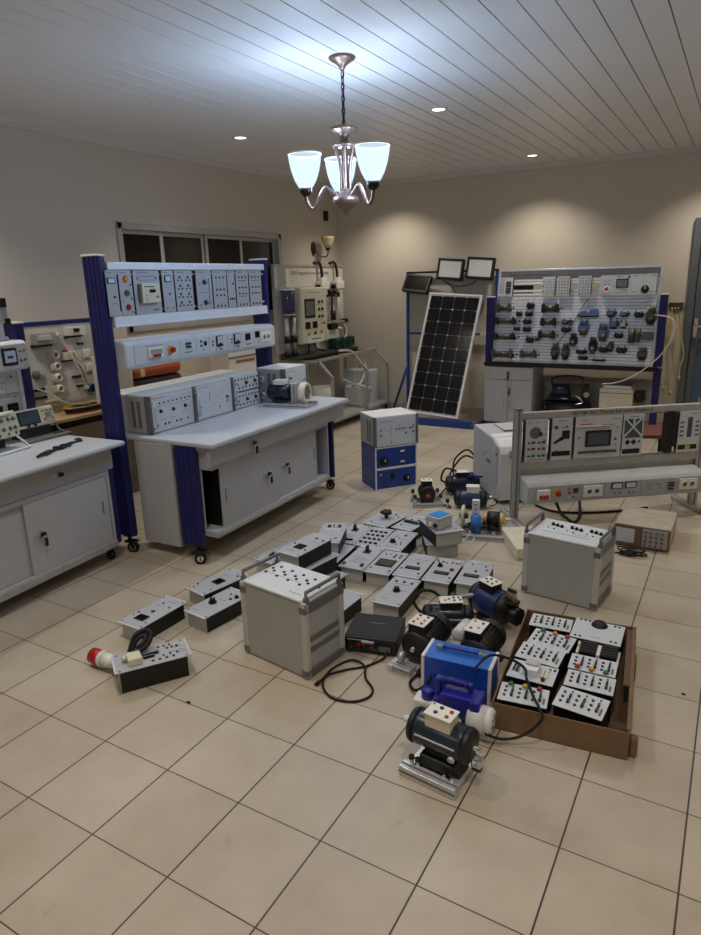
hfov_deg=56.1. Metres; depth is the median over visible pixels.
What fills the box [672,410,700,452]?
module
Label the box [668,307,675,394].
air hose
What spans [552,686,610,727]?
module
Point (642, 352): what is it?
valve
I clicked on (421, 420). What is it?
stand
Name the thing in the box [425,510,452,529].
junction box
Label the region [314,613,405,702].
amplifier
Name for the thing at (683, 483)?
outlet
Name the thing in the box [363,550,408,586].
module
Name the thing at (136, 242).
window
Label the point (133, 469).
baseboard
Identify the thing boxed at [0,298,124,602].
workbench
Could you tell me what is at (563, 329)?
valve
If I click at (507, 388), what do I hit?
base cabinet
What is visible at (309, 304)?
rig
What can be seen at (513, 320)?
air cylinder
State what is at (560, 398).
air compressor
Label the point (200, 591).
module
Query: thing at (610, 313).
valve
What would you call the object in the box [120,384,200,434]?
instrument case
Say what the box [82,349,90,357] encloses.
wall switch
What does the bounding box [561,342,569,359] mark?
valve
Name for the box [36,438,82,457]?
cable bundle
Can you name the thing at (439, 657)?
equipment case
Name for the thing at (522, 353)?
air cylinder
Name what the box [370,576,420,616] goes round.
module
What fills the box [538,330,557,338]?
air cylinder
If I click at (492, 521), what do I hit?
rig
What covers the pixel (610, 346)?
valve
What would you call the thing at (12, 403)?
module
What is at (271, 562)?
module
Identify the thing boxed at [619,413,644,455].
module
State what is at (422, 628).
motor
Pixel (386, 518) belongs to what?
module
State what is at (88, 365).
wall switch
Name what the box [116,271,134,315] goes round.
module
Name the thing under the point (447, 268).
floodlight
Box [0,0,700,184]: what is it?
ceiling
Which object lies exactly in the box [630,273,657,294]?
module
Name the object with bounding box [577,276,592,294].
module
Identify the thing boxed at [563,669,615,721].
module
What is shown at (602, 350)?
valve
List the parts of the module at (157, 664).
panel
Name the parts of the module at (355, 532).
panel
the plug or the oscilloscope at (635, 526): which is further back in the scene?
the oscilloscope at (635, 526)
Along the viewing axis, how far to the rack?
7.09 m
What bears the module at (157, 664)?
on the floor
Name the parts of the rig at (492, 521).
rail, motor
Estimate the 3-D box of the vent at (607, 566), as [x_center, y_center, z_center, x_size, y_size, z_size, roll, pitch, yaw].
[1.348,0.541,3.483,0.005,0.028,0.200,10,20,36]
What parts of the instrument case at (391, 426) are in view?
corner trim, panel, corner trim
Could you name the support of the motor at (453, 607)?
on the floor
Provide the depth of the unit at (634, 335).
6.75 m
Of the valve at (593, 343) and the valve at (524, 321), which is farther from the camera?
the valve at (524, 321)
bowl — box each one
[551,353,556,359]
[562,353,566,359]
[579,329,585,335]
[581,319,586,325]
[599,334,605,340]
[638,355,644,360]
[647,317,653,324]
[649,306,653,313]
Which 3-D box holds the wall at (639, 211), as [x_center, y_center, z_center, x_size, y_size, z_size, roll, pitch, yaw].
[2.899,-1.900,7.329,6.980,2.890,0.100,7,18,29]
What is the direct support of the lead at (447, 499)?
on the floor
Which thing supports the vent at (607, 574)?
attached to the box at (567, 562)
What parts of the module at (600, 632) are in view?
panel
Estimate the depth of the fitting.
6.99 m
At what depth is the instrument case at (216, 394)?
4.74 m
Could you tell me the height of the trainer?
0.822 m
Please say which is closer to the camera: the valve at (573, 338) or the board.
the board
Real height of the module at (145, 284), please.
0.268 m
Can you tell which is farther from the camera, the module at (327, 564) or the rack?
the rack
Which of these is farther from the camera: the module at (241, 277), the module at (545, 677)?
the module at (241, 277)
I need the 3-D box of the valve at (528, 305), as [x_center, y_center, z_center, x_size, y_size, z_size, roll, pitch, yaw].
[1.995,-1.798,7.288,0.098,0.081,0.060,7,18,29]
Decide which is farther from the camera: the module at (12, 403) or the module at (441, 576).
the module at (12, 403)
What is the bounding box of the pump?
[413,674,496,741]
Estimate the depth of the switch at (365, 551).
4.03 m
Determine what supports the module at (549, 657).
in the cardboard tray at (616, 740)
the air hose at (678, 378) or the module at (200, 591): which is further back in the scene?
the air hose at (678, 378)
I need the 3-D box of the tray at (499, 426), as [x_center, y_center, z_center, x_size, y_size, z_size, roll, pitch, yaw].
[1.382,-0.341,5.378,0.350,0.008,0.250,-4,16,-7]
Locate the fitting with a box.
[578,309,598,316]
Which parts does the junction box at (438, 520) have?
lid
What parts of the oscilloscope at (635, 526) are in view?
control panel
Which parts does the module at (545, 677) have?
panel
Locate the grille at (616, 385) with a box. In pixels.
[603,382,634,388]
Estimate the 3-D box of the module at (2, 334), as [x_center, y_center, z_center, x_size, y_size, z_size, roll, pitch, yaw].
[-2.161,-0.816,3.950,0.051,0.076,0.180,6,17,25]
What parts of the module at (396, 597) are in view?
plate, knob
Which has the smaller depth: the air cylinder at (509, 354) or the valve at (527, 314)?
the valve at (527, 314)
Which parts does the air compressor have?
tank, motor, carry handle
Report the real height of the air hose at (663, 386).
0.886 m
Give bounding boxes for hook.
[668,302,685,309]
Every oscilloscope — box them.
[14,405,71,443]
[615,506,677,551]
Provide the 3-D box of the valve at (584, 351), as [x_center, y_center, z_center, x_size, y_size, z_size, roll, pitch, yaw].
[2.481,-1.249,7.073,0.124,0.061,0.058,7,18,29]
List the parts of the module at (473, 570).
plate, panel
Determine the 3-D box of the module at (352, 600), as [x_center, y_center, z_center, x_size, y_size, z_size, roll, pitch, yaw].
[-0.079,0.726,3.412,0.160,0.132,0.327,8,19,31]
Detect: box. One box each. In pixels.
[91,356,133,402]
[239,553,345,678]
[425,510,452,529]
[501,526,533,559]
[521,511,615,610]
[599,382,645,407]
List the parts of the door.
pane, handle, pane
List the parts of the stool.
seat, leg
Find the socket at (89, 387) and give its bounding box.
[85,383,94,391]
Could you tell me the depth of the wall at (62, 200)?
5.59 m
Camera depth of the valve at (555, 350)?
7.19 m
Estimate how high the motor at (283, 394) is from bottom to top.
0.199 m
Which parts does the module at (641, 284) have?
knob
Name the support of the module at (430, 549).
on the floor
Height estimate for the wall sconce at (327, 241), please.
0.254 m
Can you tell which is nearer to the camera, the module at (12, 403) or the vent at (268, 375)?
the module at (12, 403)
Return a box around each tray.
[492,608,637,760]
[494,422,522,429]
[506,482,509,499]
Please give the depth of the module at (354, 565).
3.90 m
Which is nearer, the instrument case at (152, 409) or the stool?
the instrument case at (152, 409)
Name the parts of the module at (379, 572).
plate, panel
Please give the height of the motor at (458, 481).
0.230 m
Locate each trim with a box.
[0,116,338,190]
[338,145,700,189]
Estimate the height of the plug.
0.186 m
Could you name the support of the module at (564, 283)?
attached to the rack
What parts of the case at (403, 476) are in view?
panel, knob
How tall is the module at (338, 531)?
0.100 m
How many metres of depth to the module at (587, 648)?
2.83 m
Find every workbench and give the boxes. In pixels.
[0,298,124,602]
[80,254,347,563]
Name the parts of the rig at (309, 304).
panel, tank, plate, box door, label plate, water tank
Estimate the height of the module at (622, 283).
0.198 m
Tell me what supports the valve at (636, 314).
attached to the rack
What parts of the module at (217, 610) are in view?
plate, knob, panel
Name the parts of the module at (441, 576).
plate, panel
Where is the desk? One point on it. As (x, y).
(64, 421)
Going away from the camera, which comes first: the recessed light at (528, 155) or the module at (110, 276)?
the module at (110, 276)
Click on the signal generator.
(8, 423)
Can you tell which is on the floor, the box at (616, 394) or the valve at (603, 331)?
the box at (616, 394)
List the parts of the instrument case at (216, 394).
corner trim, panel, corner trim, handle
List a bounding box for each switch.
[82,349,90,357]
[85,362,92,371]
[351,523,358,531]
[363,545,371,553]
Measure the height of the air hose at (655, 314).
0.716 m
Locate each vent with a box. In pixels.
[130,401,136,427]
[136,402,142,428]
[267,374,270,384]
[310,619,338,641]
[311,629,338,652]
[367,419,368,440]
[369,420,370,441]
[599,570,610,586]
[600,561,610,577]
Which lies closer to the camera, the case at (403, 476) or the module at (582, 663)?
the module at (582, 663)
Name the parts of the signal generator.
control panel, tilt handle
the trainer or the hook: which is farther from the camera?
the hook
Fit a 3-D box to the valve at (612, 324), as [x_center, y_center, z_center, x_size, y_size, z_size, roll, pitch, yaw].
[2.754,-1.508,6.883,0.103,0.123,0.062,7,18,29]
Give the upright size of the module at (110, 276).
0.268 m
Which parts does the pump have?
handle, plate, motor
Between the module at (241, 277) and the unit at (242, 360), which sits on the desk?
the unit at (242, 360)
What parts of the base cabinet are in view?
door, drawer, door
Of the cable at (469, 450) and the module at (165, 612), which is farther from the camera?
the cable at (469, 450)
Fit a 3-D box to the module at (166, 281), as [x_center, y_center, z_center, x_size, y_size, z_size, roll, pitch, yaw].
[-1.230,-1.175,4.395,0.062,0.268,0.107,7,18,28]
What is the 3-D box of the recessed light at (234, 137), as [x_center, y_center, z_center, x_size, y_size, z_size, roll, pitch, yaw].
[-0.933,-2.793,5.577,0.132,0.010,0.132,7,18,29]
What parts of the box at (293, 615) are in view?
corner post, handle, panel, corner post, handle, corner post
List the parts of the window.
sash, pane, pane, sash, sash, pane, pane, sash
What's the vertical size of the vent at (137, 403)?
0.175 m
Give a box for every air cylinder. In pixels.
[491,348,517,357]
[493,332,519,339]
[495,316,519,323]
[496,303,513,311]
[519,349,539,357]
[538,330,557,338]
[540,317,558,325]
[541,302,561,312]
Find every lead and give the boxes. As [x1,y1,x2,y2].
[440,486,454,507]
[443,280,475,292]
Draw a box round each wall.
[0,126,342,465]
[337,152,700,421]
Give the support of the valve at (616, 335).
attached to the rack
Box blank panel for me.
[660,411,675,453]
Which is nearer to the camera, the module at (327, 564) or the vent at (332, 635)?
the vent at (332, 635)
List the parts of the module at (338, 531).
panel, plate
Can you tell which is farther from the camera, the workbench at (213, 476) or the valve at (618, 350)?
the valve at (618, 350)
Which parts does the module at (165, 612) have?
plate, panel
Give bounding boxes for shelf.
[280,346,357,360]
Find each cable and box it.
[449,449,472,474]
[473,654,543,740]
[535,501,647,523]
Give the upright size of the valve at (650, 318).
0.184 m
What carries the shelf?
attached to the rig at (309, 304)
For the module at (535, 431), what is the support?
attached to the trainer
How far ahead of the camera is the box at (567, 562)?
3.50 m
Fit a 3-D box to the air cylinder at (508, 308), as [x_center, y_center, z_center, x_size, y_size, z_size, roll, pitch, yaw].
[1.745,-1.807,7.425,0.200,0.104,0.070,7,18,29]
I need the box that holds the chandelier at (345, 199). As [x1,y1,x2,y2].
[287,53,389,214]
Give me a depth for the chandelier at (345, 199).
3.76 m
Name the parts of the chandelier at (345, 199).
arm, chain, dish, arm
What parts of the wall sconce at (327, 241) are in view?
plate, lamp shade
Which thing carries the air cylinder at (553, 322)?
attached to the rack
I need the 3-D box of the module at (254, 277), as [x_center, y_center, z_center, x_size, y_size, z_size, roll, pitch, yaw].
[-0.771,-1.419,5.215,0.060,0.268,0.156,7,18,28]
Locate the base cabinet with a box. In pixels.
[484,365,543,423]
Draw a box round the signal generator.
[0,410,30,455]
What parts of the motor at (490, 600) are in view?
terminal plate, terminal post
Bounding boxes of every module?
[0,324,4,336]
[0,370,18,394]
[0,396,21,411]
[104,271,120,316]
[110,638,191,693]
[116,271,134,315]
[117,595,186,641]
[131,271,162,314]
[159,271,175,312]
[173,271,194,311]
[184,587,241,632]
[185,568,248,603]
[192,271,213,309]
[211,271,227,308]
[226,271,236,307]
[234,271,249,306]
[248,271,261,305]
[253,541,291,571]
[276,533,333,567]
[305,552,339,574]
[318,523,347,553]
[327,570,347,588]
[336,544,354,571]
[338,545,383,581]
[343,589,363,624]
[344,523,371,551]
[353,527,393,548]
[361,509,407,532]
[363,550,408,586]
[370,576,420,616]
[377,530,417,553]
[391,515,421,538]
[392,553,436,590]
[406,293,482,418]
[417,516,463,546]
[421,557,464,595]
[422,535,458,556]
[454,560,494,595]
[497,681,549,713]
[498,278,513,296]
[506,658,558,711]
[515,641,565,687]
[521,419,548,461]
[527,628,576,673]
[529,613,572,636]
[542,277,556,295]
[547,417,572,460]
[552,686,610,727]
[556,276,570,295]
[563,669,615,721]
[568,653,617,689]
[569,618,624,661]
[571,414,622,458]
[575,640,620,684]
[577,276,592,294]
[599,275,614,294]
[613,275,631,294]
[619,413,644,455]
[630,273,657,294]
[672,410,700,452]
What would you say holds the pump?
on the floor
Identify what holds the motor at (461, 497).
on the floor
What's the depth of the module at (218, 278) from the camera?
4.83 m
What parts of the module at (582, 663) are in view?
panel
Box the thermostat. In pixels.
[323,211,328,220]
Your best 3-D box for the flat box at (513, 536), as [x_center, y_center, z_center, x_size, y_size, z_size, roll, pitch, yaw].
[1.150,0.482,4.252,0.264,0.072,0.380,-2,16,-1]
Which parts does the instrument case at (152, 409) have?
corner trim, handle, panel, corner trim, handle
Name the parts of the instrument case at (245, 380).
panel, corner trim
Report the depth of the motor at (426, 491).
5.07 m
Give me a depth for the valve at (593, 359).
6.98 m
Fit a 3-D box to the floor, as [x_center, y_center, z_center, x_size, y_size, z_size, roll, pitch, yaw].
[0.422,0.788,3.570,7.180,0.100,10.150,7,18,29]
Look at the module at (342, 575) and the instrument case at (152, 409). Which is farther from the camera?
the instrument case at (152, 409)
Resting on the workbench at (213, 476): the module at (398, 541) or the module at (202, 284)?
the module at (202, 284)
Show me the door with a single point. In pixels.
(689, 385)
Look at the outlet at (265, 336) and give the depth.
5.26 m
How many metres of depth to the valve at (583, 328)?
7.01 m
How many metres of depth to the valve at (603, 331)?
6.92 m
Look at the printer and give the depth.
5.15 m
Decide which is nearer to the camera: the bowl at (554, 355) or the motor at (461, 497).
the motor at (461, 497)
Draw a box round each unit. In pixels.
[210,349,256,370]
[627,329,653,342]
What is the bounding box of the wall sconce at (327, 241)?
[311,236,333,257]
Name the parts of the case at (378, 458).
knob, trim, panel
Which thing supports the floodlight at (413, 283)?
attached to the stand
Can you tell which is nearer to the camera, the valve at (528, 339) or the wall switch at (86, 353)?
the wall switch at (86, 353)
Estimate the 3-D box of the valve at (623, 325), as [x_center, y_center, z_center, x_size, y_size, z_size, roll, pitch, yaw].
[2.837,-1.489,6.837,0.078,0.092,0.060,7,18,29]
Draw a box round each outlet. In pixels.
[260,331,270,341]
[583,485,602,496]
[678,478,697,489]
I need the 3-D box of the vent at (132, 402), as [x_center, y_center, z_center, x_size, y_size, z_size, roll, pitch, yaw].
[-1.396,-0.340,4.238,0.028,0.175,0.003,7,18,28]
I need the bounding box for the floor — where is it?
[0,408,700,934]
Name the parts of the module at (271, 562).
plate, panel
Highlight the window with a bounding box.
[115,222,281,332]
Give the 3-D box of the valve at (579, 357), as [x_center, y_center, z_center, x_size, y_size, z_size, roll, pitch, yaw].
[2.497,-1.180,7.072,0.110,0.051,0.057,7,18,29]
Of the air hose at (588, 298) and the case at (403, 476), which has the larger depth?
the air hose at (588, 298)
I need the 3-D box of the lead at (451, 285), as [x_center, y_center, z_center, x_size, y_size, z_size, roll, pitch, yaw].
[1.298,-2.190,7.945,0.428,0.150,0.130,7,18,29]
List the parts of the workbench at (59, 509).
rack frame, rack frame, rack frame, plate, door, post, drawer, door, handle, leg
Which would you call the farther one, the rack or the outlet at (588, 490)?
the rack
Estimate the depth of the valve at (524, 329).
7.33 m
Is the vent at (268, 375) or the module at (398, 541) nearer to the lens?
the module at (398, 541)
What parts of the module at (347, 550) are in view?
panel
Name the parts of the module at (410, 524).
panel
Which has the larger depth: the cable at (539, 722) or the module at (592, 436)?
the module at (592, 436)
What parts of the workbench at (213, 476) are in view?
post, rack frame, rack frame, leg, plate, handle, door, post, drawer, door, leg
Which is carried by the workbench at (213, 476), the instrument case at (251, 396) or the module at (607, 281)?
the instrument case at (251, 396)
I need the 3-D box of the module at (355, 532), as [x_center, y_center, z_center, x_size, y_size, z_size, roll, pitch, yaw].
[0.008,0.457,4.354,0.160,0.132,0.327,5,17,23]
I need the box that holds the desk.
[12,399,102,439]
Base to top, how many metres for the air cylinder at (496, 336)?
0.092 m
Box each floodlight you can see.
[401,273,432,294]
[436,258,465,280]
[465,257,495,280]
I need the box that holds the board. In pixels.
[23,318,113,406]
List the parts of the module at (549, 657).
panel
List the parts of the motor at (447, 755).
rail, terminal plate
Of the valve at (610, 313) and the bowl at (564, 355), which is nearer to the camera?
the valve at (610, 313)
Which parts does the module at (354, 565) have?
plate, panel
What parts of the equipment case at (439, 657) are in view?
frame, handle mount, carry handle, handle mount, frame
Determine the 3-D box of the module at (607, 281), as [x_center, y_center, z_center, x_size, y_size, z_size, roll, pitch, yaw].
[2.683,-1.906,6.879,0.134,0.198,0.068,7,18,29]
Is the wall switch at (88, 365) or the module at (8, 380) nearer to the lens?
the module at (8, 380)
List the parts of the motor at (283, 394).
motor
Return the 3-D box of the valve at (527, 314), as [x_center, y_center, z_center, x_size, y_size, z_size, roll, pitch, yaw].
[1.981,-1.709,7.308,0.093,0.065,0.058,7,18,29]
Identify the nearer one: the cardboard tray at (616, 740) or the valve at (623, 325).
the cardboard tray at (616, 740)
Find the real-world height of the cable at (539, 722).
0.216 m
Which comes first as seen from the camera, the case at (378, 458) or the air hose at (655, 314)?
the case at (378, 458)
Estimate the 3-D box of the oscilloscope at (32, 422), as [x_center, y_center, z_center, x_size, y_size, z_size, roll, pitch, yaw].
[-2.002,-0.285,4.207,0.240,0.187,0.319,7,18,29]
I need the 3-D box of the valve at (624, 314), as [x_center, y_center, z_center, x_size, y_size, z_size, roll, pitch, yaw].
[2.843,-1.593,6.821,0.103,0.067,0.058,7,18,29]
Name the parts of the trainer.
post, rail, rail, plate, post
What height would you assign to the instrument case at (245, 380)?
0.126 m
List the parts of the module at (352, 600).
panel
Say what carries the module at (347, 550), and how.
on the floor
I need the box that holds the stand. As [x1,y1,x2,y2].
[393,269,498,429]
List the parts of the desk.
cable coil, cable coil, cable coil, cable coil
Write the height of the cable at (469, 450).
0.292 m
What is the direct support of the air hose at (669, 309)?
hanging from the hook
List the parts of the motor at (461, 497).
terminal plate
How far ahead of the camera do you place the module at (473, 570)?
3.69 m
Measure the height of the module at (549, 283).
0.198 m
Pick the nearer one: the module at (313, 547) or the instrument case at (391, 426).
the module at (313, 547)
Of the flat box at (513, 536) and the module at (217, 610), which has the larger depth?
the flat box at (513, 536)
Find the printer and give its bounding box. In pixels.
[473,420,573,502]
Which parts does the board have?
frame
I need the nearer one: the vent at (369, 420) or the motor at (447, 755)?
the motor at (447, 755)
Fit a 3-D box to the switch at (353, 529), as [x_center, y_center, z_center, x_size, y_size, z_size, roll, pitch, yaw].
[0.030,0.399,4.395,0.042,0.043,0.042,5,17,23]
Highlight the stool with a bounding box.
[642,425,661,451]
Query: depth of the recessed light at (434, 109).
4.83 m
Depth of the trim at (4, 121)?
5.82 m
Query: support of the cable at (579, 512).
on the floor
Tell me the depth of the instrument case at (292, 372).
5.26 m
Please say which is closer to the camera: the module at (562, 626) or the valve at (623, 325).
the module at (562, 626)
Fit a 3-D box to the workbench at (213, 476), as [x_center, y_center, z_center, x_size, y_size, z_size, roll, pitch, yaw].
[-0.831,-0.541,4.741,0.880,1.887,1.796,7,18,28]
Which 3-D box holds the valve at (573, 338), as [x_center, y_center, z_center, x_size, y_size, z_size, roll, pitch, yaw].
[2.399,-1.380,7.094,0.080,0.143,0.081,7,18,29]
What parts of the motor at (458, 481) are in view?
terminal plate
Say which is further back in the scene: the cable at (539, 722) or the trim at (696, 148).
the trim at (696, 148)
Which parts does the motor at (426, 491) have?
rail, terminal plate, rail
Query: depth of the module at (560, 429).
4.58 m
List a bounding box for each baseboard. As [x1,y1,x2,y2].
[130,464,137,474]
[377,402,662,424]
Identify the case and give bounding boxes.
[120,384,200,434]
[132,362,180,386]
[151,376,238,420]
[192,369,263,392]
[234,387,264,408]
[256,363,308,400]
[360,407,417,447]
[361,441,416,469]
[362,462,416,490]
[409,638,499,706]
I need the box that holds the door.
[676,217,700,412]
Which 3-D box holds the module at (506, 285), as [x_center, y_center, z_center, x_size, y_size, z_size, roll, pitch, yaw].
[1.751,-2.030,7.410,0.169,0.203,0.061,7,18,29]
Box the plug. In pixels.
[87,628,153,668]
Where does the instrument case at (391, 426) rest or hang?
on the case at (378, 458)
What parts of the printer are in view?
knob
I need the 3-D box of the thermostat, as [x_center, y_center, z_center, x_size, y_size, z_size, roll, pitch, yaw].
[-0.315,-3.225,8.440,0.030,0.120,0.080,7,18,29]
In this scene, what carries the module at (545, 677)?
in the cardboard tray at (616, 740)
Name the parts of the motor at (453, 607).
terminal plate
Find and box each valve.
[522,318,531,323]
[522,326,530,331]
[525,311,532,316]
[526,301,534,308]
[526,335,534,342]
[550,343,559,359]
[561,318,572,323]
[561,326,570,331]
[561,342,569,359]
[569,333,577,345]
[575,348,586,353]
[578,319,589,335]
[578,355,587,359]
[588,337,597,353]
[592,358,606,360]
[597,323,608,340]
[598,345,607,352]
[606,308,616,316]
[607,341,613,351]
[608,317,618,328]
[614,332,623,337]
[616,345,626,352]
[619,310,629,316]
[619,320,627,328]
[634,310,644,317]
[637,347,647,360]
[645,306,656,324]
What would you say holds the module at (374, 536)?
on the floor
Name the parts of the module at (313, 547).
plate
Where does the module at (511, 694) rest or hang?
in the cardboard tray at (616, 740)
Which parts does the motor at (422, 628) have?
rail, rail, terminal plate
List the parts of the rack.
plate, slotted plate, board frame, rail, rail, rail, rail, post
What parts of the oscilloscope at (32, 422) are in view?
carry handle, control panel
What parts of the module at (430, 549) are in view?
panel, plate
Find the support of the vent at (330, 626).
attached to the box at (293, 615)
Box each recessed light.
[233,136,247,139]
[430,106,447,111]
[526,154,538,156]
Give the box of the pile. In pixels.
[615,546,647,556]
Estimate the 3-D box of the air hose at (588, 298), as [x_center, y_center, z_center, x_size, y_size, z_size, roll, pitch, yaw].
[2.370,-1.536,7.085,0.334,0.554,0.033,3,17,17]
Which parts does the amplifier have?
panel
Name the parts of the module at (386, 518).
panel, star knob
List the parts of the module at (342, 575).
panel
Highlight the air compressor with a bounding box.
[540,375,591,419]
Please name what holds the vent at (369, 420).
attached to the instrument case at (391, 426)
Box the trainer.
[500,398,700,526]
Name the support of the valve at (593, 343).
attached to the rack
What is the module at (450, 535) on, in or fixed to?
on the module at (430, 549)
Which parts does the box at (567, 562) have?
corner post, handle, panel, corner post, handle, corner post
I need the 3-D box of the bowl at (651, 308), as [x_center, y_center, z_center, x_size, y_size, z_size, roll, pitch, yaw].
[3.053,-1.596,6.679,0.048,0.071,0.049,7,10,29]
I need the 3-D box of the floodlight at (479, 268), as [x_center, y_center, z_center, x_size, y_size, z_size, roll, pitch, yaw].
[1.545,-2.359,7.803,0.357,0.283,0.116,8,18,30]
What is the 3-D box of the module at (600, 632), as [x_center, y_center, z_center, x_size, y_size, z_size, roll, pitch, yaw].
[1.123,0.795,3.002,0.215,0.146,0.185,7,18,27]
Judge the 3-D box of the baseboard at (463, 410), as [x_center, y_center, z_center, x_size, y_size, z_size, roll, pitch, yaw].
[1.732,-0.695,8.328,4.259,0.089,0.012,7,18,29]
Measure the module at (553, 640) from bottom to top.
0.139 m
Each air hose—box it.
[557,298,588,344]
[602,314,674,383]
[651,309,669,385]
[660,307,672,390]
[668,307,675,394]
[677,307,683,380]
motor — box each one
[263,379,317,408]
[387,611,451,675]
[399,702,483,800]
[410,478,443,507]
[412,589,475,627]
[440,467,482,494]
[452,618,506,661]
[454,484,496,508]
[467,576,524,626]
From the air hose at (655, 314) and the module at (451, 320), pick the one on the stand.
the module at (451, 320)
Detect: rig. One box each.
[270,260,388,430]
[455,499,510,543]
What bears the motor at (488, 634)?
on the floor
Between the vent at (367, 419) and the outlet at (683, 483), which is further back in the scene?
the vent at (367, 419)
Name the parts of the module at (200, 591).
plate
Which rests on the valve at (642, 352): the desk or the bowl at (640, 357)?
the bowl at (640, 357)
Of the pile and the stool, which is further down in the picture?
the pile
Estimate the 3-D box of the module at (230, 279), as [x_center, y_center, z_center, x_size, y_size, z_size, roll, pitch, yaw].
[-0.915,-1.343,4.960,0.060,0.268,0.089,7,18,28]
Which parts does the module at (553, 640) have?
panel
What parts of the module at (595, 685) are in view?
panel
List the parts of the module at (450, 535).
panel, plate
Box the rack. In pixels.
[484,265,668,424]
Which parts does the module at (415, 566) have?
panel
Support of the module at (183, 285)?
on the workbench at (213, 476)
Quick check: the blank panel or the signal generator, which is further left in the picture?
the signal generator
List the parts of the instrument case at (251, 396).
corner trim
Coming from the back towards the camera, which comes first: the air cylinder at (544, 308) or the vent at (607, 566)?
the air cylinder at (544, 308)
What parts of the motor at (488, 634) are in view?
terminal plate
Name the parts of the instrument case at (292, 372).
corner trim, panel, corner trim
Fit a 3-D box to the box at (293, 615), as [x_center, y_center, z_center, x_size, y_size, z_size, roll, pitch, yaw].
[-0.270,0.677,3.066,0.407,0.425,0.269,11,20,37]
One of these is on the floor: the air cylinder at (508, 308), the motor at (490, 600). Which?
the motor at (490, 600)

